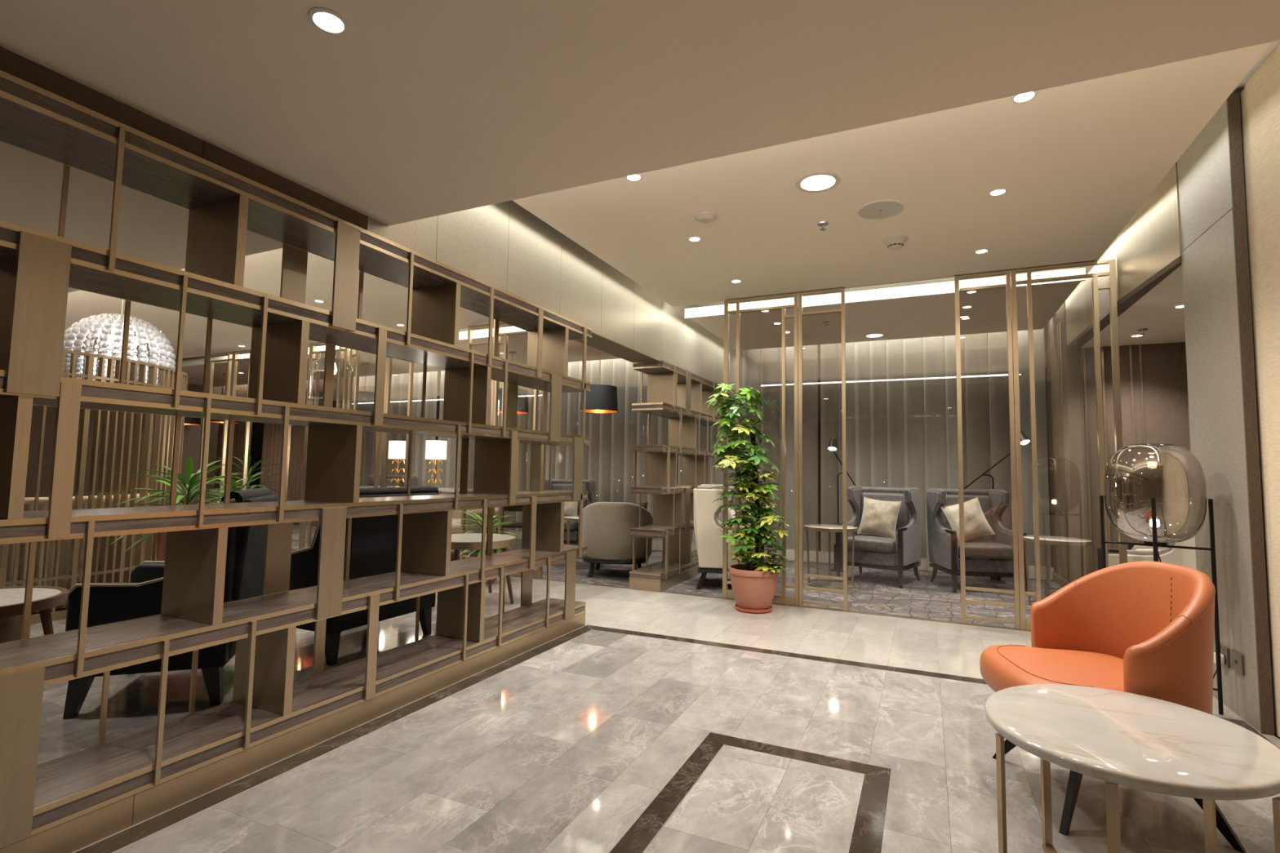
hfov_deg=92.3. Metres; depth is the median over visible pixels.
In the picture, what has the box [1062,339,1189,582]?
wall
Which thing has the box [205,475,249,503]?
dracaena
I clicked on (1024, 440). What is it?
reading lamp
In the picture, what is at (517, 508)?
chair
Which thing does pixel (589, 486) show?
chair
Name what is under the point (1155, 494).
floor lamp
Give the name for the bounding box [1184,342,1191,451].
wall
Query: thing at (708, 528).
chair
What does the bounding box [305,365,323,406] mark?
drum pendant
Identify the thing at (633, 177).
diffuser
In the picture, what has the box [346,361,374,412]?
drum pendant
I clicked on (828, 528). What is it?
side table
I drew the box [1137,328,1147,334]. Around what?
sprinkler
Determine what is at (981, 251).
diffuser
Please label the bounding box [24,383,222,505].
wall
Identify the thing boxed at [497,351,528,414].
drum pendant
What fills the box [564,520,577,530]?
seat cushion
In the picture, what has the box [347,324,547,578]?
glass screen
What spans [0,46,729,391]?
wall
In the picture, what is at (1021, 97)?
diffuser
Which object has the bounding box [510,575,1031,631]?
trim
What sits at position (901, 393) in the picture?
curtain
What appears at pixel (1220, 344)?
wall pillar
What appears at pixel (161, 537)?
pot
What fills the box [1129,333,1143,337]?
recessed light
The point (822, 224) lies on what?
sprinkler
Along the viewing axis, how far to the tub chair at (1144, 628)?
2.14 m
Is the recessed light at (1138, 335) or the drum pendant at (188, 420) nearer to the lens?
the recessed light at (1138, 335)
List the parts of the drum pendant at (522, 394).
lamp shade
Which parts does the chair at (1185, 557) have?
leg, arm rail, leg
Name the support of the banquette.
on the floor
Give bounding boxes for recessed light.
[307,7,348,35]
[314,299,324,302]
[625,173,642,181]
[688,235,702,241]
[730,279,742,283]
[795,171,840,192]
[961,305,973,308]
[973,248,989,253]
[987,187,1007,195]
[1011,90,1037,102]
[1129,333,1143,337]
[1173,304,1183,307]
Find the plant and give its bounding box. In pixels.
[704,382,792,613]
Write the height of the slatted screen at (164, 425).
1.880 m
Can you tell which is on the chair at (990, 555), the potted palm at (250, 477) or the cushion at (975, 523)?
the cushion at (975, 523)
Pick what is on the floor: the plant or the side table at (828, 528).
the plant
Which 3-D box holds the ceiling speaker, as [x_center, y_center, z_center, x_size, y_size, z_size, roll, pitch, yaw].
[1.404,-1.264,3.584,0.264,0.008,0.264,-1,-4,25]
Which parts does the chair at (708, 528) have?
panel, leg, rail, leg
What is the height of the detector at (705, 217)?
0.029 m
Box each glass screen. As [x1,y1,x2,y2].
[195,342,350,550]
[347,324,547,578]
[722,259,1127,631]
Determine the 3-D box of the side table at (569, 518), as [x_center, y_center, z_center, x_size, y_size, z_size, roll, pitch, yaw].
[-0.642,1.310,6.998,0.480,0.550,0.480,-1,-4,25]
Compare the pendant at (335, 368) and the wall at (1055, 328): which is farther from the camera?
the wall at (1055, 328)
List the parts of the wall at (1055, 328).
skirting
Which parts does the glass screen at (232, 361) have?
post, post, rail, rail, post, post, post, rail, rail, post, post, post, post, post, rail, rail, post, post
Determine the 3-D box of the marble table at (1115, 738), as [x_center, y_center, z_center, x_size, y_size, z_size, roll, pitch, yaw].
[1.235,1.001,1.564,0.621,0.465,0.652,-1,-4,25]
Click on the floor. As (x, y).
(663, 722)
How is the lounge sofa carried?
on the carpet
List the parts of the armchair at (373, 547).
panel, leg, panel, leg, panel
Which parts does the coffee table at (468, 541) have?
leg, leg, leg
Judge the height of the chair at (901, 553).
0.967 m
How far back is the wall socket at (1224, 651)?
2.96 m
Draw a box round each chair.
[367,474,417,486]
[493,505,523,553]
[545,478,595,543]
[582,502,653,577]
[693,484,764,589]
[835,485,921,588]
[926,488,1027,593]
[979,560,1246,852]
[1097,536,1196,570]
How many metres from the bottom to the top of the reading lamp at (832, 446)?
1.480 m
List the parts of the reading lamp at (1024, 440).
arm, bulb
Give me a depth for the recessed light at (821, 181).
3.25 m
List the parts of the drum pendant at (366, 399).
lamp shade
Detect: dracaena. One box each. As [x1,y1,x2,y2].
[107,456,243,560]
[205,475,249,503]
[206,475,263,503]
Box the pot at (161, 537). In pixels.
[155,532,166,560]
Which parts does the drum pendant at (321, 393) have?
lamp shade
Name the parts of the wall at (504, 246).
panel, panel, panel, panel, panel, panel, panel, panel, panel, panel, panel, panel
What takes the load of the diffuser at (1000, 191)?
attached to the recessed light at (999, 191)
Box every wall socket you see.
[1220,644,1230,668]
[1231,648,1244,675]
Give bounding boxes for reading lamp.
[826,438,855,572]
[963,431,1031,584]
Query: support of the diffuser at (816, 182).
attached to the recessed light at (821, 181)
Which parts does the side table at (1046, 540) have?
leg, leg, leg, leg, leg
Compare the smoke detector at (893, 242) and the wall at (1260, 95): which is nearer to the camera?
the wall at (1260, 95)
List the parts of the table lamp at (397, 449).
lamp shade, stem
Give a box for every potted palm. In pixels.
[208,449,279,494]
[452,510,521,582]
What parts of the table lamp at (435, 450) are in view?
stem, lamp shade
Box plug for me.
[1213,652,1224,679]
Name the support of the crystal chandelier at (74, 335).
hanging from the ceiling
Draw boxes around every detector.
[693,211,717,223]
[882,235,907,250]
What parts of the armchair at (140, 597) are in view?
leg, panel, panel, leg, panel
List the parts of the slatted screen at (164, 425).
rail, rail, rail, rail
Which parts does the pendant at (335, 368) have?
bulb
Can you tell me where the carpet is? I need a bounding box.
[291,523,1062,628]
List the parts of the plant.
stem, stem, stem, pot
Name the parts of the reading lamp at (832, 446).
arm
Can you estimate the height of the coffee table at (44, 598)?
0.428 m
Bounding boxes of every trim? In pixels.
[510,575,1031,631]
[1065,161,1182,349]
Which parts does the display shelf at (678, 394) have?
divider panel, divider panel, plinth panel, divider panel, divider panel, divider panel, divider panel, divider panel, divider panel, divider panel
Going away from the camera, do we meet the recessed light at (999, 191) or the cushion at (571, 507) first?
the recessed light at (999, 191)
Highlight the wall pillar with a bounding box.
[1177,86,1275,735]
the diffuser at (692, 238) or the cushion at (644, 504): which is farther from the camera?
the cushion at (644, 504)
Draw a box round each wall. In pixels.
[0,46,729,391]
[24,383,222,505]
[1044,301,1071,587]
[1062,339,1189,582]
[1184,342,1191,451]
[1240,41,1279,737]
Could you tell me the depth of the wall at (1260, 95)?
2.66 m
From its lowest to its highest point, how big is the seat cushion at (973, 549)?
0.133 m
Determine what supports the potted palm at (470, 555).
on the floor
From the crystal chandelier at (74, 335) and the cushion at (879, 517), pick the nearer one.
the crystal chandelier at (74, 335)
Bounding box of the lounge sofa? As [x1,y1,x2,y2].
[439,493,507,559]
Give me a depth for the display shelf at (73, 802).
2.27 m
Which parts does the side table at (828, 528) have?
leg, leg, leg, leg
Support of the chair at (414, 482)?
on the carpet
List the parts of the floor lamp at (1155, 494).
leg, leg, globe, leg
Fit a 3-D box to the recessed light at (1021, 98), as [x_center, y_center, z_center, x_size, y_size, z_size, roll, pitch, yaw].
[1.559,-1.340,2.492,0.092,0.006,0.092,-1,-4,25]
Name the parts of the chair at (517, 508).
seat, backrest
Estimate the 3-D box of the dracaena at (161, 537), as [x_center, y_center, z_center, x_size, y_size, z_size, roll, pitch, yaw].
[-3.401,0.788,4.571,0.882,1.129,0.922,-1,-4,25]
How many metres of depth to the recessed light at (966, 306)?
5.61 m
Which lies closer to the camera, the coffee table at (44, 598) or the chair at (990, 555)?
the coffee table at (44, 598)
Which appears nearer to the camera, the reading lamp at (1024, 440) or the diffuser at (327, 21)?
the diffuser at (327, 21)
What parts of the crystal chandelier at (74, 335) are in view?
bulb, bulb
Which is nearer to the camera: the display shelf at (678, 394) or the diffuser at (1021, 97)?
the diffuser at (1021, 97)
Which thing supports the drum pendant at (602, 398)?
hanging from the ceiling
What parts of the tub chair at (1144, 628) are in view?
leg, seat, leg, backrest, leg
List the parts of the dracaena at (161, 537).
stem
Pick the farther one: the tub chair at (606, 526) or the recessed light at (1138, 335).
the tub chair at (606, 526)
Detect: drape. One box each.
[214,384,252,502]
[259,378,324,525]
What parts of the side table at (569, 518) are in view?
leg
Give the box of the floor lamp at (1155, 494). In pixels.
[1099,443,1223,715]
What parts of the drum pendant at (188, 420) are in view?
lamp shade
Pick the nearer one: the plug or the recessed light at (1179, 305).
the plug
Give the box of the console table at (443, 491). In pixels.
[360,485,473,494]
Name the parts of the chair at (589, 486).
seat, rail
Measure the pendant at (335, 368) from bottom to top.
1.040 m
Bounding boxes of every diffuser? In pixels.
[313,12,343,31]
[627,174,639,180]
[689,237,699,240]
[800,174,835,190]
[976,249,986,253]
[991,189,1004,195]
[1014,92,1034,101]
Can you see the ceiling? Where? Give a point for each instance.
(422, 108)
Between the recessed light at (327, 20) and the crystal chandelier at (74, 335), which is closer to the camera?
the recessed light at (327, 20)
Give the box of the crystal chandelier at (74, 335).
[62,298,175,385]
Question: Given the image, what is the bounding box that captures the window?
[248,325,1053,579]
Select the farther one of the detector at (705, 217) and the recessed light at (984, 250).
the recessed light at (984, 250)
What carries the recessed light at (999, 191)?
in the ceiling
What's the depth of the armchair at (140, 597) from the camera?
2.78 m
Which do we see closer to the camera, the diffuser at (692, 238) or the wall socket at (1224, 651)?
the wall socket at (1224, 651)
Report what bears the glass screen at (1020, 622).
on the trim at (973, 624)
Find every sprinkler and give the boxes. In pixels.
[817,221,828,231]
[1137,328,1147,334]
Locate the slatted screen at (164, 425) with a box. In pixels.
[0,349,187,624]
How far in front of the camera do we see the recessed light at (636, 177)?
3.24 m
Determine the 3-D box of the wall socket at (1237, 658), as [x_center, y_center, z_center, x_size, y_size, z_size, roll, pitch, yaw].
[2.777,1.095,2.855,0.012,0.092,0.107,-1,-4,25]
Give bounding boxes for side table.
[564,515,601,568]
[804,524,857,589]
[1023,535,1092,605]
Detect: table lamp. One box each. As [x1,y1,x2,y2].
[387,440,405,487]
[425,440,447,488]
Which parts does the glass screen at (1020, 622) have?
post, post, kick plate, rail, rail, post, rail, rail, post, post, rail, rail, rail, rail, rail, post, pane, post, rail, rail, pane, rail, rail, rail, post, post, rail, kick plate, rail, pane, post, rail, rail, post, rail, post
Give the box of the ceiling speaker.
[856,199,905,219]
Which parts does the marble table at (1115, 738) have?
leg, leg, leg, leg, leg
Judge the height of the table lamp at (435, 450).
0.660 m
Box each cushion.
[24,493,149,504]
[564,501,577,516]
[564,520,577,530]
[613,501,648,509]
[719,507,735,527]
[847,534,896,553]
[857,497,902,538]
[940,497,995,542]
[958,541,1013,559]
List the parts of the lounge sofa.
seat, backrest, armrest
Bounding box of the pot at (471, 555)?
[468,553,496,582]
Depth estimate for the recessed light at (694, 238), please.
4.08 m
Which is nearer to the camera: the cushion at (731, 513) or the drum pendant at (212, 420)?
the cushion at (731, 513)
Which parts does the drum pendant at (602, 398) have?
lamp shade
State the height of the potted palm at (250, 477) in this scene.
1.298 m
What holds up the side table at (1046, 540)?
on the carpet
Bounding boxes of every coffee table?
[0,586,68,643]
[450,533,515,604]
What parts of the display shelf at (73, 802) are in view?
divider panel, divider panel, plinth panel, divider panel, divider panel, divider panel, divider panel, divider panel, plinth panel, divider panel, divider panel, divider panel, divider panel, divider panel, divider panel, divider panel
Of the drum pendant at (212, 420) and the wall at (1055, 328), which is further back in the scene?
the drum pendant at (212, 420)
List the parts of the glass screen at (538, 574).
post, post, post, post, post, post, post, rail, rail, post, post, post, rail, rail, kick plate, post, post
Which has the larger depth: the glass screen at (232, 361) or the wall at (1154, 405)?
the glass screen at (232, 361)
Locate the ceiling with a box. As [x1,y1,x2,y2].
[0,0,1279,386]
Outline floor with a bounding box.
[29,575,1279,852]
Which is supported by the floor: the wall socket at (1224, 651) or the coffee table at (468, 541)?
the coffee table at (468, 541)
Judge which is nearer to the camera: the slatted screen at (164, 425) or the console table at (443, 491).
the slatted screen at (164, 425)
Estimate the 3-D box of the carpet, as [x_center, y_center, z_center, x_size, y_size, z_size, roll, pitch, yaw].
[-2.164,1.653,8.197,15.120,0.012,2.745,-1,-4,25]
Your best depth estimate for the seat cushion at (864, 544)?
6.15 m
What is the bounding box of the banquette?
[0,493,149,613]
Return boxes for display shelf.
[0,70,591,852]
[629,360,723,592]
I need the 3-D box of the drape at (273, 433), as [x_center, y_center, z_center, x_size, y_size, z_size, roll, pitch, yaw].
[-6.457,0.373,11.494,1.794,2.840,0.096,-1,-4,25]
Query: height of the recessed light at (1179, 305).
0.006 m
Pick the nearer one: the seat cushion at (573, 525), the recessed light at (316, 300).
the recessed light at (316, 300)
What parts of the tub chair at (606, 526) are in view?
leg, leg, frame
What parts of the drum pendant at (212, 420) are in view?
lamp shade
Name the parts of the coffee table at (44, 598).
leg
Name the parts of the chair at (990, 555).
leg, arm rail, leg, panel, rail, seat, leg, leg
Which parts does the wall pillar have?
panel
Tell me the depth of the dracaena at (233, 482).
5.37 m
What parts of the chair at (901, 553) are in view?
leg, leg, seat, rail, panel, leg, leg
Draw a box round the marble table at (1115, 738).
[983,684,1279,852]
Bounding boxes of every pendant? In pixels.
[184,377,200,425]
[210,373,239,423]
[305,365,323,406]
[306,350,355,401]
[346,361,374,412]
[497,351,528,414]
[579,350,617,413]
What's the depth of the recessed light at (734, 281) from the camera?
4.97 m
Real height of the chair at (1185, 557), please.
0.967 m
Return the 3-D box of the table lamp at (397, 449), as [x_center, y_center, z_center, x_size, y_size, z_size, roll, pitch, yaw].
[-3.471,0.537,8.819,0.257,0.660,0.200,-1,-4,25]
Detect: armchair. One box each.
[62,487,278,719]
[288,486,440,666]

